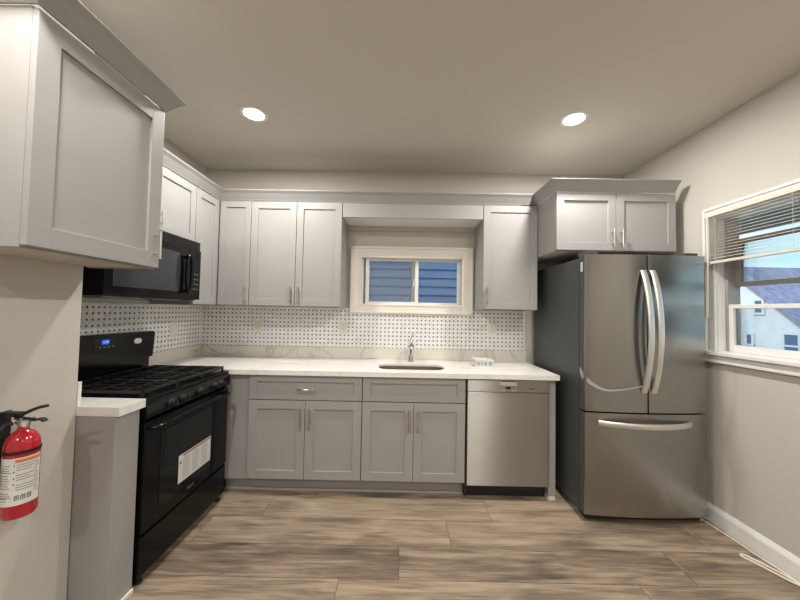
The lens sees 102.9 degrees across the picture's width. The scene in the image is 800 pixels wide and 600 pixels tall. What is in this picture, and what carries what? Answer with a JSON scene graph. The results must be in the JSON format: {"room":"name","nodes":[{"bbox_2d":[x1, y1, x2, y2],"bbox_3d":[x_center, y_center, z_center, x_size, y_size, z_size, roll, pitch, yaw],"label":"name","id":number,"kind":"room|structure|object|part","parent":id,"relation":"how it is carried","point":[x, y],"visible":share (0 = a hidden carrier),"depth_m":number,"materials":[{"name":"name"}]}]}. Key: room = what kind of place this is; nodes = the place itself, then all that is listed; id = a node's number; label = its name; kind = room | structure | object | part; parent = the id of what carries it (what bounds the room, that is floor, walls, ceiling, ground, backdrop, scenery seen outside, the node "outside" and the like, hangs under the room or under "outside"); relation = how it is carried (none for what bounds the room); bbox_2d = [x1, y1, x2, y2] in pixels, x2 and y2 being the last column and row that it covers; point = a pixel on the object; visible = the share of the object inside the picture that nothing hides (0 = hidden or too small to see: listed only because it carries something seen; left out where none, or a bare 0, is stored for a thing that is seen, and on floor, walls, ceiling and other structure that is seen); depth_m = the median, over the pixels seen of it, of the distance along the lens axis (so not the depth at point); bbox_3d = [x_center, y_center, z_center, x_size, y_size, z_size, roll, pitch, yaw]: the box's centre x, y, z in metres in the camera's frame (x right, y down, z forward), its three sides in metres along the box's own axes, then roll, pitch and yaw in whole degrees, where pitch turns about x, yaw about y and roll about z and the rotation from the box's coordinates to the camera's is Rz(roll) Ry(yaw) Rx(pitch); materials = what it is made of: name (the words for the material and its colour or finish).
{"room":"kitchen","nodes":[
{"label":"kitchen","id":0,"kind":"room"},
{"bbox_2d":[0,4,94,599],"bbox_3d":[-1.733,-0.024,-0.481,0.592,2.688,3.825,1,-2,0],"label":"wall","id":1,"kind":"structure","parent":0,"point":[41,301],"depth_m":1.28,"materials":[{"name":"grey paint"}]},
{"bbox_2d":[0,404,48,520],"bbox_3d":[-1.366,0.575,1.153,0.149,0.394,0.096,2,-2,-25],"label":"fire extinguisher","id":2,"kind":"object","parent":1,"relation":"attached to","point":[20,450],"visible":1,"depth_m":1.13,"materials":[{"name":"red metal"}]},
{"bbox_3d":[-1.340,0.402,1.158,0.111,0.047,0.020,1,-2,0],"label":"squeeze lever","id":3,"kind":"part","parent":2,"relation":"part of","materials":[{"name":"black plastic"}]},
{"bbox_3d":[-1.338,0.432,1.157,0.106,0.015,0.020,1,-2,0],"label":"carry handle","id":4,"kind":"part","parent":2,"relation":"part of","materials":[{"name":"black plastic"}]},
{"bbox_2d":[0,5,164,268],"bbox_3d":[-1.245,-0.522,1.220,0.346,0.741,0.520,1,-2,0],"label":"upper cabinet","id":5,"kind":"object","parent":1,"relation":"attached to","point":[81,147],"visible":1,"depth_m":1.08,"materials":[{"name":"grey paint"}]},
{"bbox_2d":[0,0,186,111],"bbox_3d":[-1.225,-0.931,1.233,0.371,0.076,0.642,1,-2,0],"label":"crown molding","id":6,"kind":"structure","parent":5,"relation":"on","point":[73,15],"depth_m":1.17,"materials":[{"name":"grey paint"}]},
{"bbox_3d":[-1.093,-0.249,1.439,0.034,0.128,0.011,1,-2,0],"label":"handle","id":7,"kind":"part","parent":5,"relation":"part of","materials":[{"name":"silver metal"}]},
{"bbox_2d":[82,138,205,304],"bbox_3d":[-1.950,0.062,2.219,0.140,2.688,1.575,1,-2,0],"label":"wall","id":8,"kind":"structure","parent":0,"point":[168,146],"depth_m":2.56,"materials":[{"name":"grey paint"}]},
{"bbox_2d":[80,302,200,351],"bbox_3d":[-1.879,0.209,2.220,0.005,0.368,1.549,1,-2,0],"label":"tile backsplash","id":9,"kind":"structure","parent":8,"relation":"attached to","point":[96,318],"depth_m":2.39,"materials":[{"name":"white tile"}]},
{"bbox_2d":[170,322,176,335],"bbox_3d":[-1.871,0.239,2.637,0.008,0.116,0.072,1,-2,0],"label":"light switch","id":10,"kind":"object","parent":9,"relation":"attached to","point":[173,328],"visible":1,"depth_m":2.63,"materials":[{"name":"white plastic"}]},
{"bbox_2d":[160,167,196,240],"bbox_3d":[-1.683,-0.658,2.001,0.362,0.435,0.788,1,-2,0],"label":"upper cabinet","id":11,"kind":"object","parent":8,"relation":"attached to","point":[178,196],"visible":0.26,"depth_m":2.21,"materials":[{"name":"grey paint"}]},
{"bbox_2d":[82,230,200,300],"bbox_3d":[-1.648,-0.221,1.971,0.451,0.430,0.756,1,-2,0],"label":"microwave","id":12,"kind":"object","parent":11,"relation":"attached to","point":[176,277],"visible":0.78,"depth_m":1.96,"materials":[{"name":"black metal"}]},
{"bbox_3d":[-1.482,-0.193,1.902,0.041,0.353,0.621,1,-2,0],"label":"door","id":13,"kind":"part","parent":12,"relation":"part of","materials":[{"name":"black glass"}]},
{"bbox_3d":[-1.446,-0.177,2.167,0.047,0.278,0.074,1,-2,0],"label":"handle","id":14,"kind":"part","parent":12,"relation":"part of","materials":[{"name":"black plastic"}]},
{"bbox_3d":[-1.484,-0.180,2.282,0.036,0.353,0.132,1,-2,0],"label":"control panel","id":15,"kind":"part","parent":12,"relation":"part of","materials":[{"name":"black plastic"}]},
{"bbox_3d":[-1.521,-0.518,2.028,0.034,0.100,0.011,1,-2,0],"label":"handle","id":16,"kind":"part","parent":11,"relation":"part of","materials":[{"name":"silver metal"}]},
{"bbox_2d":[149,187,219,304],"bbox_3d":[-1.702,-0.410,2.540,0.329,0.894,0.296,1,-2,0],"label":"upper cabinet","id":17,"kind":"object","parent":8,"relation":"attached to","point":[207,206],"visible":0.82,"depth_m":2.55,"materials":[{"name":"grey paint"}]},
{"bbox_3d":[-1.547,-0.406,2.539,0.020,0.880,0.294,1,-2,0],"label":"door","id":18,"kind":"part","parent":17,"relation":"part of","materials":[{"name":"grey paint"}]},
{"bbox_2d":[206,169,623,364],"bbox_3d":[0.117,0.128,3.067,4.268,2.688,0.140,1,-2,0],"label":"wall","id":19,"kind":"structure","parent":0,"point":[225,178],"depth_m":3.04,"materials":[{"name":"grey paint"}]},
{"bbox_2d":[216,201,252,305],"bbox_3d":[-1.567,-0.398,2.838,0.600,0.893,0.362,1,-2,0],"label":"upper cabinet","id":20,"kind":"object","parent":19,"relation":"attached to","point":[235,217],"visible":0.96,"depth_m":2.70,"materials":[{"name":"grey paint"}]},
{"bbox_2d":[163,148,681,205],"bbox_3d":[0.257,-0.871,2.217,3.577,0.076,1.485,1,-2,0],"label":"crown molding","id":21,"kind":"structure","parent":20,"relation":"attached to","point":[170,160],"depth_m":2.65,"materials":[{"name":"grey paint"}]},
{"bbox_2d":[249,201,348,307],"bbox_3d":[-0.879,-0.385,2.835,0.768,0.894,0.362,1,-2,0],"label":"upper cabinet","id":22,"kind":"object","parent":19,"relation":"attached to","point":[299,252],"visible":0.98,"depth_m":2.69,"materials":[{"name":"grey paint"}]},
{"bbox_3d":[-1.072,-0.393,2.699,0.381,0.880,0.020,1,-2,0],"label":"door","id":23,"kind":"part","parent":22,"relation":"part of","materials":[{"name":"grey paint"}]},
{"bbox_3d":[-0.687,-0.385,2.697,0.381,0.880,0.020,1,-2,0],"label":"door","id":24,"kind":"part","parent":22,"relation":"part of","materials":[{"name":"grey paint"}]},
{"bbox_2d":[343,203,482,232],"bbox_3d":[0.111,-0.732,2.863,1.192,0.158,0.322,1,-2,0],"label":"window valance","id":25,"kind":"object","parent":22,"relation":"attached to","point":[358,216],"visible":1,"depth_m":2.71,"materials":[{"name":"grey paint"}]},
{"bbox_3d":[0.110,-0.702,2.869,1.192,0.014,0.307,1,-2,0],"label":"panel","id":26,"kind":"part","parent":25,"relation":"part of","materials":[{"name":"white paint"}]},
{"bbox_2d":[200,305,524,350],"bbox_3d":[-0.353,0.262,2.991,3.042,0.368,0.005,1,-2,0],"label":"tile backsplash","id":27,"kind":"structure","parent":19,"relation":"attached to","point":[220,325],"depth_m":2.99,"materials":[{"name":"white tile"}]},
{"bbox_2d":[255,320,262,332],"bbox_3d":[-1.326,0.248,2.988,0.072,0.116,0.008,1,-2,0],"label":"wall outlet","id":28,"kind":"object","parent":27,"relation":"attached to","point":[258,323],"visible":1,"depth_m":2.99,"materials":[{"name":"white plastic"}]},
{"bbox_2d":[340,321,347,333],"bbox_3d":[-0.526,0.258,2.985,0.072,0.116,0.008,1,-2,0],"label":"wall outlet","id":29,"kind":"object","parent":27,"relation":"attached to","point":[343,324],"visible":1,"depth_m":2.98,"materials":[{"name":"white plastic"}]},
{"bbox_2d":[488,323,495,334],"bbox_3d":[0.863,0.271,2.979,0.072,0.116,0.008,1,-2,0],"label":"wall outlet","id":30,"kind":"object","parent":27,"relation":"attached to","point":[491,326],"visible":1,"depth_m":2.98,"materials":[{"name":"white plastic"}]},
{"bbox_2d":[349,246,473,314],"bbox_3d":[0.110,-0.182,3.062,1.151,0.628,0.170,1,-2,0],"label":"window","id":31,"kind":"structure","parent":19,"relation":"in","point":[360,255],"depth_m":3.00,"materials":[{"name":"beige paint"}]},
{"bbox_3d":[-0.119,-0.175,3.125,0.480,0.444,0.010,1,-2,0],"label":"screen frame","id":32,"kind":"part","parent":31,"relation":"part of","materials":[{"name":"white plastic"}]},
{"bbox_3d":[-0.076,-0.177,3.056,0.505,0.444,0.024,1,-2,0],"label":"sash","id":33,"kind":"part","parent":31,"relation":"part of","materials":[{"name":"white plastic"}]},
{"bbox_3d":[0.121,-0.173,3.072,0.970,0.464,0.070,1,-2,0],"label":"frame","id":34,"kind":"part","parent":31,"relation":"part of","materials":[{"name":"white plastic"}]},
{"bbox_3d":[0.351,-0.168,3.085,0.470,0.444,0.026,1,-2,0],"label":"sash","id":35,"kind":"part","parent":31,"relation":"part of","materials":[{"name":"white plastic"}]},
{"bbox_2d":[474,205,537,310],"bbox_3d":[0.930,-0.355,2.828,0.454,0.889,0.362,1,-2,0],"label":"upper cabinet","id":36,"kind":"object","parent":19,"relation":"attached to","point":[505,263],"visible":0.98,"depth_m":2.69,"materials":[{"name":"grey paint"}]},
{"bbox_2d":[537,192,675,263],"bbox_3d":[1.607,-0.571,2.671,0.885,0.443,0.680,1,-2,0],"label":"upper cabinet","id":37,"kind":"object","parent":19,"relation":"attached to","point":[569,224],"visible":0.94,"depth_m":2.37,"materials":[{"name":"grey paint"}]},
{"bbox_3d":[1.384,-0.583,2.376,0.440,0.429,0.020,1,-2,0],"label":"door","id":38,"kind":"part","parent":37,"relation":"part of","materials":[{"name":"grey paint"}]},
{"bbox_3d":[1.635,-0.457,2.345,0.010,0.130,0.034,1,-2,0],"label":"handle","id":39,"kind":"part","parent":37,"relation":"part of","materials":[{"name":"silver metal"}]},
{"bbox_3d":[1.827,-0.575,2.374,0.440,0.429,0.020,1,-2,0],"label":"door","id":40,"kind":"part","parent":37,"relation":"part of","materials":[{"name":"grey paint"}]},
{"bbox_2d":[79,0,799,175],"bbox_3d":[0.133,-1.367,0.345,4.268,0.120,5.680,1,-2,0],"label":"ceiling","id":41,"kind":"structure","parent":0,"point":[418,86],"depth_m":1.77,"materials":[{"name":"beige paint"}]},
{"bbox_2d":[239,106,267,121],"bbox_3d":[-0.995,-1.264,2.171,0.180,0.006,0.180,1,-2,0],"label":"recessed light","id":42,"kind":"object","parent":41,"relation":"in","point":[252,113],"visible":1,"depth_m":2.16,"materials":[{"name":"white paint"}]},
{"bbox_2d":[559,111,588,126],"bbox_3d":[1.180,-1.224,2.161,0.180,0.006,0.180,1,-2,0],"label":"recessed light","id":43,"kind":"object","parent":41,"relation":"in","point":[572,119],"visible":1,"depth_m":2.15,"materials":[{"name":"white paint"}]},
{"bbox_2d":[127,479,799,599],"bbox_3d":[0.081,1.439,0.252,4.268,0.120,5.680,1,-2,0],"label":"floor","id":44,"kind":"structure","parent":0,"point":[246,544],"depth_m":1.79,"materials":[{"name":"brown wood"}]},
{"bbox_2d":[66,409,139,599],"bbox_3d":[-1.571,0.953,1.471,0.616,0.870,0.132,1,-2,0],"label":"base cabinet","id":45,"kind":"object","parent":44,"relation":"on","point":[103,499],"visible":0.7,"depth_m":1.41,"materials":[{"name":"grey paint"}]},
{"bbox_2d":[76,397,145,416],"bbox_3d":[-1.568,0.495,1.490,0.644,0.042,0.148,1,-2,0],"label":"countertop","id":46,"kind":"structure","parent":45,"relation":"on","point":[98,407],"depth_m":1.45,"materials":[{"name":"white stone"}]},
{"bbox_2d":[76,381,81,406],"bbox_3d":[-1.661,0.417,1.428,0.454,0.108,0.016,1,-2,0],"label":"side splash","id":47,"kind":"object","parent":46,"relation":"on","point":[79,384],"visible":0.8,"depth_m":1.43,"materials":[{"name":"white stone"}]},
{"bbox_3d":[-1.276,1.383,1.455,0.010,0.022,0.132,1,-2,0],"label":"shoe trim","id":48,"kind":"part","parent":45,"relation":"part of","materials":[{"name":"beige paint"}]},
{"bbox_2d":[78,331,230,585],"bbox_3d":[-1.530,0.809,1.938,0.679,1.192,0.764,1,-2,0],"label":"gas stove","id":49,"kind":"object","parent":44,"relation":"on","point":[181,459],"visible":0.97,"depth_m":1.84,"materials":[{"name":"black metal"}]},
{"bbox_2d":[102,339,109,344],"bbox_3d":[-1.793,0.257,1.941,0.001,0.031,0.049,1,-2,0],"label":"clock","id":50,"kind":"object","parent":49,"relation":"on","point":[104,341],"depth_m":1.94,"materials":[{"name":"blue"}]},
{"bbox_2d":[81,370,228,401],"bbox_3d":[-1.556,0.491,1.947,0.615,0.040,0.761,1,-2,0],"label":"cooktop","id":51,"kind":"object","parent":49,"relation":"in","point":[150,385],"depth_m":1.82,"materials":[{"name":"black metal"}]},
{"bbox_3d":[-1.224,0.557,1.729,0.041,0.048,0.048,1,-2,0],"label":"knob","id":52,"kind":"part","parent":49,"relation":"part of","materials":[{"name":"black plastic"}]},
{"bbox_3d":[-1.279,1.264,1.920,0.032,0.199,0.753,1,-2,0],"label":"storage drawer","id":53,"kind":"part","parent":49,"relation":"part of","materials":[{"name":"black metal"}]},
{"bbox_3d":[-1.271,0.888,1.933,0.034,0.538,0.753,1,-2,0],"label":"oven door","id":54,"kind":"part","parent":49,"relation":"part of","materials":[{"name":"black metal"}]},
{"bbox_3d":[-1.223,0.560,1.825,0.041,0.048,0.048,1,-2,0],"label":"knob","id":55,"kind":"part","parent":49,"relation":"part of","materials":[{"name":"black plastic"}]},
{"bbox_3d":[-1.220,0.644,1.940,0.065,0.040,0.710,1,-2,0],"label":"handle","id":56,"kind":"part","parent":49,"relation":"part of","materials":[{"name":"black metal"}]},
{"bbox_3d":[-1.223,0.566,1.979,0.041,0.048,0.048,1,-2,0],"label":"knob","id":57,"kind":"part","parent":49,"relation":"part of","materials":[{"name":"black plastic"}]},
{"bbox_3d":[-1.222,0.571,2.130,0.041,0.048,0.048,1,-2,0],"label":"knob","id":58,"kind":"part","parent":49,"relation":"part of","materials":[{"name":"black plastic"}]},
{"bbox_3d":[-1.222,0.573,2.201,0.041,0.048,0.048,1,-2,0],"label":"knob","id":59,"kind":"part","parent":49,"relation":"part of","materials":[{"name":"black plastic"}]},
{"bbox_2d":[224,374,250,486],"bbox_3d":[-1.500,0.994,2.664,0.755,0.872,0.600,1,-2,0],"label":"base cabinet","id":60,"kind":"object","parent":44,"relation":"on","point":[238,400],"visible":0.27,"depth_m":2.37,"materials":[{"name":"grey paint"}]},
{"bbox_2d":[246,375,362,488],"bbox_3d":[-0.702,1.005,2.633,0.836,0.876,0.656,1,-2,0],"label":"base cabinet","id":61,"kind":"object","parent":44,"relation":"on","point":[304,431],"visible":0.91,"depth_m":2.35,"materials":[{"name":"grey paint"}]},
{"bbox_3d":[-0.912,1.025,2.350,0.414,0.569,0.020,1,-2,0],"label":"door","id":62,"kind":"part","parent":61,"relation":"part of","materials":[{"name":"grey paint"}]},
{"bbox_3d":[-0.734,0.869,2.329,0.010,0.159,0.034,1,-2,0],"label":"handle","id":63,"kind":"part","parent":61,"relation":"part of","materials":[{"name":"silver metal"}]},
{"bbox_3d":[-0.696,0.658,2.336,0.138,0.010,0.039,1,-2,0],"label":"handle","id":64,"kind":"part","parent":61,"relation":"part of","materials":[{"name":"silver metal"}]},
{"bbox_3d":[-0.696,0.650,2.362,0.832,0.176,0.020,1,-2,0],"label":"drawer","id":65,"kind":"part","parent":61,"relation":"part of","materials":[{"name":"grey paint"}]},
{"bbox_3d":[-0.666,0.870,2.328,0.010,0.159,0.034,1,-2,0],"label":"handle","id":66,"kind":"part","parent":61,"relation":"part of","materials":[{"name":"silver metal"}]},
{"bbox_3d":[-0.494,1.033,2.349,0.414,0.569,0.020,1,-2,0],"label":"door","id":67,"kind":"part","parent":61,"relation":"part of","materials":[{"name":"grey paint"}]},
{"bbox_2d":[159,356,559,380],"bbox_3d":[-0.358,0.554,2.658,3.054,0.036,0.650,1,-2,0],"label":"countertop","id":68,"kind":"structure","parent":61,"relation":"on","point":[245,365],"depth_m":2.50,"materials":[{"name":"white stone"}]},
{"bbox_2d":[149,345,525,365],"bbox_3d":[-0.355,0.486,2.661,3.058,0.100,0.650,1,-2,0],"label":"quartz splash","id":69,"kind":"object","parent":68,"relation":"on","point":[161,357],"visible":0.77,"depth_m":2.97,"materials":[{"name":"white stone"}]},
{"bbox_2d":[407,334,413,361],"bbox_3d":[0.097,0.426,2.789,0.064,0.244,0.230,1,-2,0],"label":"faucet","id":70,"kind":"object","parent":68,"relation":"on","point":[410,345],"visible":1,"depth_m":2.85,"materials":[{"name":"silver metal"}]},
{"bbox_2d":[379,366,442,369],"bbox_3d":[0.089,0.654,2.579,0.568,0.193,0.300,1,-2,0],"label":"sink","id":71,"kind":"object","parent":68,"relation":"in","point":[381,367],"visible":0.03,"depth_m":2.71,"materials":[{"name":"metal"}]},
{"bbox_2d":[471,357,494,366],"bbox_3d":[0.694,0.525,2.712,0.187,0.064,0.138,1,-2,0],"label":"tissue box","id":72,"kind":"object","parent":68,"relation":"on","point":[478,361],"visible":1,"depth_m":2.65,"materials":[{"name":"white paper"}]},
{"bbox_2d":[225,486,461,493],"bbox_3d":[-0.423,1.431,2.399,1.786,0.020,0.011,1,-2,0],"label":"trim","id":73,"kind":"structure","parent":44,"relation":"on","point":[226,487],"depth_m":2.39,"materials":[{"name":"grey paint"}]},
{"bbox_2d":[361,377,464,490],"bbox_3d":[0.098,1.020,2.630,0.760,0.876,0.654,1,-2,0],"label":"base cabinet","id":74,"kind":"object","parent":44,"relation":"on","point":[413,429],"visible":0.89,"depth_m":2.35,"materials":[{"name":"grey paint"}]},
{"bbox_3d":[-0.093,1.040,2.347,0.376,0.569,0.020,1,-2,0],"label":"door","id":75,"kind":"part","parent":74,"relation":"part of","materials":[{"name":"grey paint"}]},
{"bbox_3d":[0.066,0.884,2.325,0.010,0.159,0.034,1,-2,0],"label":"handle","id":76,"kind":"part","parent":74,"relation":"part of","materials":[{"name":"silver metal"}]},
{"bbox_3d":[0.104,0.665,2.359,0.756,0.176,0.020,1,-2,0],"label":"false drawer","id":77,"kind":"part","parent":74,"relation":"part of","materials":[{"name":"grey paint"}]},
{"bbox_3d":[0.286,1.047,2.345,0.376,0.569,0.020,1,-2,0],"label":"door","id":78,"kind":"part","parent":74,"relation":"part of","materials":[{"name":"grey paint"}]},
{"bbox_2d":[463,379,548,496],"bbox_3d":[0.785,1.034,2.621,0.608,0.873,0.596,1,-2,0],"label":"dishwasher","id":79,"kind":"object","parent":44,"relation":"on","point":[507,421],"visible":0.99,"depth_m":2.33,"materials":[{"name":"silver metal"}]},
{"bbox_3d":[0.779,1.413,2.390,0.605,0.099,0.017,1,-2,0],"label":"kick plate","id":80,"kind":"part","parent":79,"relation":"part of","materials":[{"name":"black plastic"}]},
{"bbox_3d":[0.797,0.633,2.351,0.597,0.090,0.022,1,-2,0],"label":"control panel","id":81,"kind":"part","parent":79,"relation":"part of","materials":[{"name":"silver metal"}]},
{"bbox_2d":[545,380,555,499],"bbox_3d":[1.119,1.040,2.649,0.052,0.874,0.608,1,-2,0],"label":"support","id":82,"kind":"object","parent":44,"relation":"on","point":[549,491],"visible":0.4,"depth_m":2.35,"materials":[{"name":"grey paint"}]},
{"bbox_3d":[1.111,1.463,2.636,0.052,0.029,0.606,1,-2,0],"label":"foot trim","id":83,"kind":"part","parent":82,"relation":"part of","materials":[{"name":"beige paint"}]},
{"bbox_2d":[534,251,707,520],"bbox_3d":[1.622,0.583,2.464,0.811,1.795,0.925,1,-2,0],"label":"refrigerator","id":84,"kind":"object","parent":44,"relation":"on","point":[624,335],"visible":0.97,"depth_m":2.10,"materials":[{"name":"metal"}]},
{"bbox_3d":[1.426,0.216,2.135,0.398,1.037,0.083,1,-2,0],"label":"door","id":85,"kind":"part","parent":84,"relation":"part of","materials":[{"name":"silver metal"}]},
{"bbox_3d":[1.614,1.077,2.105,0.806,0.659,0.084,1,-2,0],"label":"freezer drawer","id":86,"kind":"part","parent":84,"relation":"part of","materials":[{"name":"silver metal"}]},
{"bbox_3d":[1.599,0.806,2.046,0.609,0.034,0.092,1,-2,0],"label":"handle","id":87,"kind":"part","parent":84,"relation":"part of","materials":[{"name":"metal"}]},
{"bbox_3d":[1.597,0.204,2.055,0.037,0.806,0.083,1,-2,0],"label":"handle","id":88,"kind":"part","parent":84,"relation":"part of","materials":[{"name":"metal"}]},
{"bbox_3d":[1.659,0.205,2.055,0.037,0.806,0.083,1,-2,0],"label":"handle","id":89,"kind":"part","parent":84,"relation":"part of","materials":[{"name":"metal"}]},
{"bbox_3d":[1.832,0.223,2.133,0.402,1.037,0.083,1,-2,0],"label":"door","id":90,"kind":"part","parent":84,"relation":"part of","materials":[{"name":"silver metal"}]},
{"bbox_2d":[700,518,799,586],"bbox_3d":[1.999,1.455,1.701,0.119,0.016,0.912,1,-2,0],"label":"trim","id":91,"kind":"structure","parent":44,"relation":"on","point":[785,576],"depth_m":1.76,"materials":[{"name":"white wood"}]},
{"bbox_2d":[624,70,799,557],"bbox_3d":[2.171,0.074,0.290,0.140,2.688,5.400,1,-2,0],"label":"wall","id":92,"kind":"structure","parent":0,"point":[753,415],"depth_m":1.93,"materials":[{"name":"grey paint"}]},
{"bbox_2d":[702,178,799,376],"bbox_3d":[2.158,-0.118,1.675,0.185,1.037,1.055,1,-2,0],"label":"window","id":93,"kind":"structure","parent":92,"relation":"in","point":[724,328],"depth_m":2.07,"materials":[{"name":"white paint"}]},
{"bbox_3d":[2.173,0.161,1.665,0.004,0.240,0.799,1,-2,0],"label":"pane","id":94,"kind":"part","parent":93,"relation":"part of","materials":[{"name":"clear glass"}]},
{"bbox_3d":[2.224,-0.256,1.679,0.004,0.262,0.805,1,-2,0],"label":"pane","id":95,"kind":"part","parent":93,"relation":"part of","materials":[{"name":"clear glass"}]},
{"bbox_2d":[703,185,799,317],"bbox_3d":[2.066,-0.248,1.667,0.046,0.698,0.990,1,-2,0],"label":"window blind","id":96,"kind":"object","parent":93,"relation":"attached to","point":[794,189],"visible":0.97,"depth_m":1.88,"materials":[{"name":"white plastic"}]},
{"bbox_3d":[2.073,-0.262,1.667,0.024,0.014,0.982,1,-2,0],"label":"rail","id":97,"kind":"part","parent":96,"relation":"part of","materials":[{"name":"white plastic"}]},
{"bbox_3d":[2.062,-0.416,1.672,0.002,0.305,0.002,2,-2,-30],"label":"ladder cord","id":98,"kind":"part","parent":96,"relation":"part of","materials":[{"name":"white fabric"}]},
{"bbox_3d":[2.080,0.337,1.660,0.045,0.024,1.055,1,-2,0],"label":"sill","id":99,"kind":"part","parent":93,"relation":"part of","materials":[{"name":"white paint"}]},
{"bbox_3d":[2.173,0.170,1.665,0.035,0.306,0.879,1,-2,0],"label":"sash","id":100,"kind":"part","parent":93,"relation":"part of","materials":[{"name":"white paint"}]},
{"bbox_3d":[2.225,-0.255,1.679,0.033,0.310,0.879,1,-2,0],"label":"sash","id":101,"kind":"part","parent":93,"relation":"part of","materials":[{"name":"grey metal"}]},
{"bbox_2d":[704,502,799,582],"bbox_3d":[2.070,1.357,0.247,0.015,0.116,5.398,1,-2,0],"label":"baseboard","id":102,"kind":"structure","parent":92,"relation":"attached to","point":[773,553],"depth_m":1.85,"materials":[{"name":"white paint"}]},
{"bbox_2d":[739,203,799,235],"bbox_3d":[2.642,-0.705,0.715,0.750,0.110,5.400,1,-2,0],"label":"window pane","id":103,"kind":"structure","parent":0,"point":[780,210],"depth_m":2.36,"materials":[{"name":"clear glass"}]},
{"label":"outside","id":104,"kind":"structure","parent":0,"visible":0},
{"bbox_3d":[9.951,4.982,9.804,100.000,0.200,100.000,1,-2,0],"label":"ground","id":105,"kind":"structure","parent":104,"visible":0},
{"bbox_2d":[365,261,460,305],"bbox_3d":[0.025,0.081,6.376,7.400,9.000,3.850,1,-2,0],"label":"house","id":106,"kind":"structure","parent":105,"relation":"on","point":[388,281],"depth_m":4.75,"materials":[{"name":"blue plastic"}]},
{"bbox_2d":[740,267,799,350],"bbox_3d":[15.894,1.846,8.336,8.220,6.189,12.900,1,-2,0],"label":"house","id":107,"kind":"structure","parent":105,"relation":"on","point":[774,328],"depth_m":10.57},
{"bbox_3d":[12.003,1.535,10.932,0.017,0.710,0.160,1,-2,0],"label":"pane","id":108,"kind":"part","parent":107,"relation":"part of","materials":[{"name":"blue glass"}]},
{"bbox_3d":[12.026,0.226,10.675,0.017,0.410,0.220,1,-2,0],"label":"pane","id":109,"kind":"part","parent":107,"relation":"part of","materials":[{"name":"blue glass"}]},
{"bbox_3d":[12.001,1.415,9.755,0.017,0.710,0.360,1,-2,0],"label":"pane","id":110,"kind":"part","parent":107,"relation":"part of","materials":[{"name":"blue glass"}]}
]}

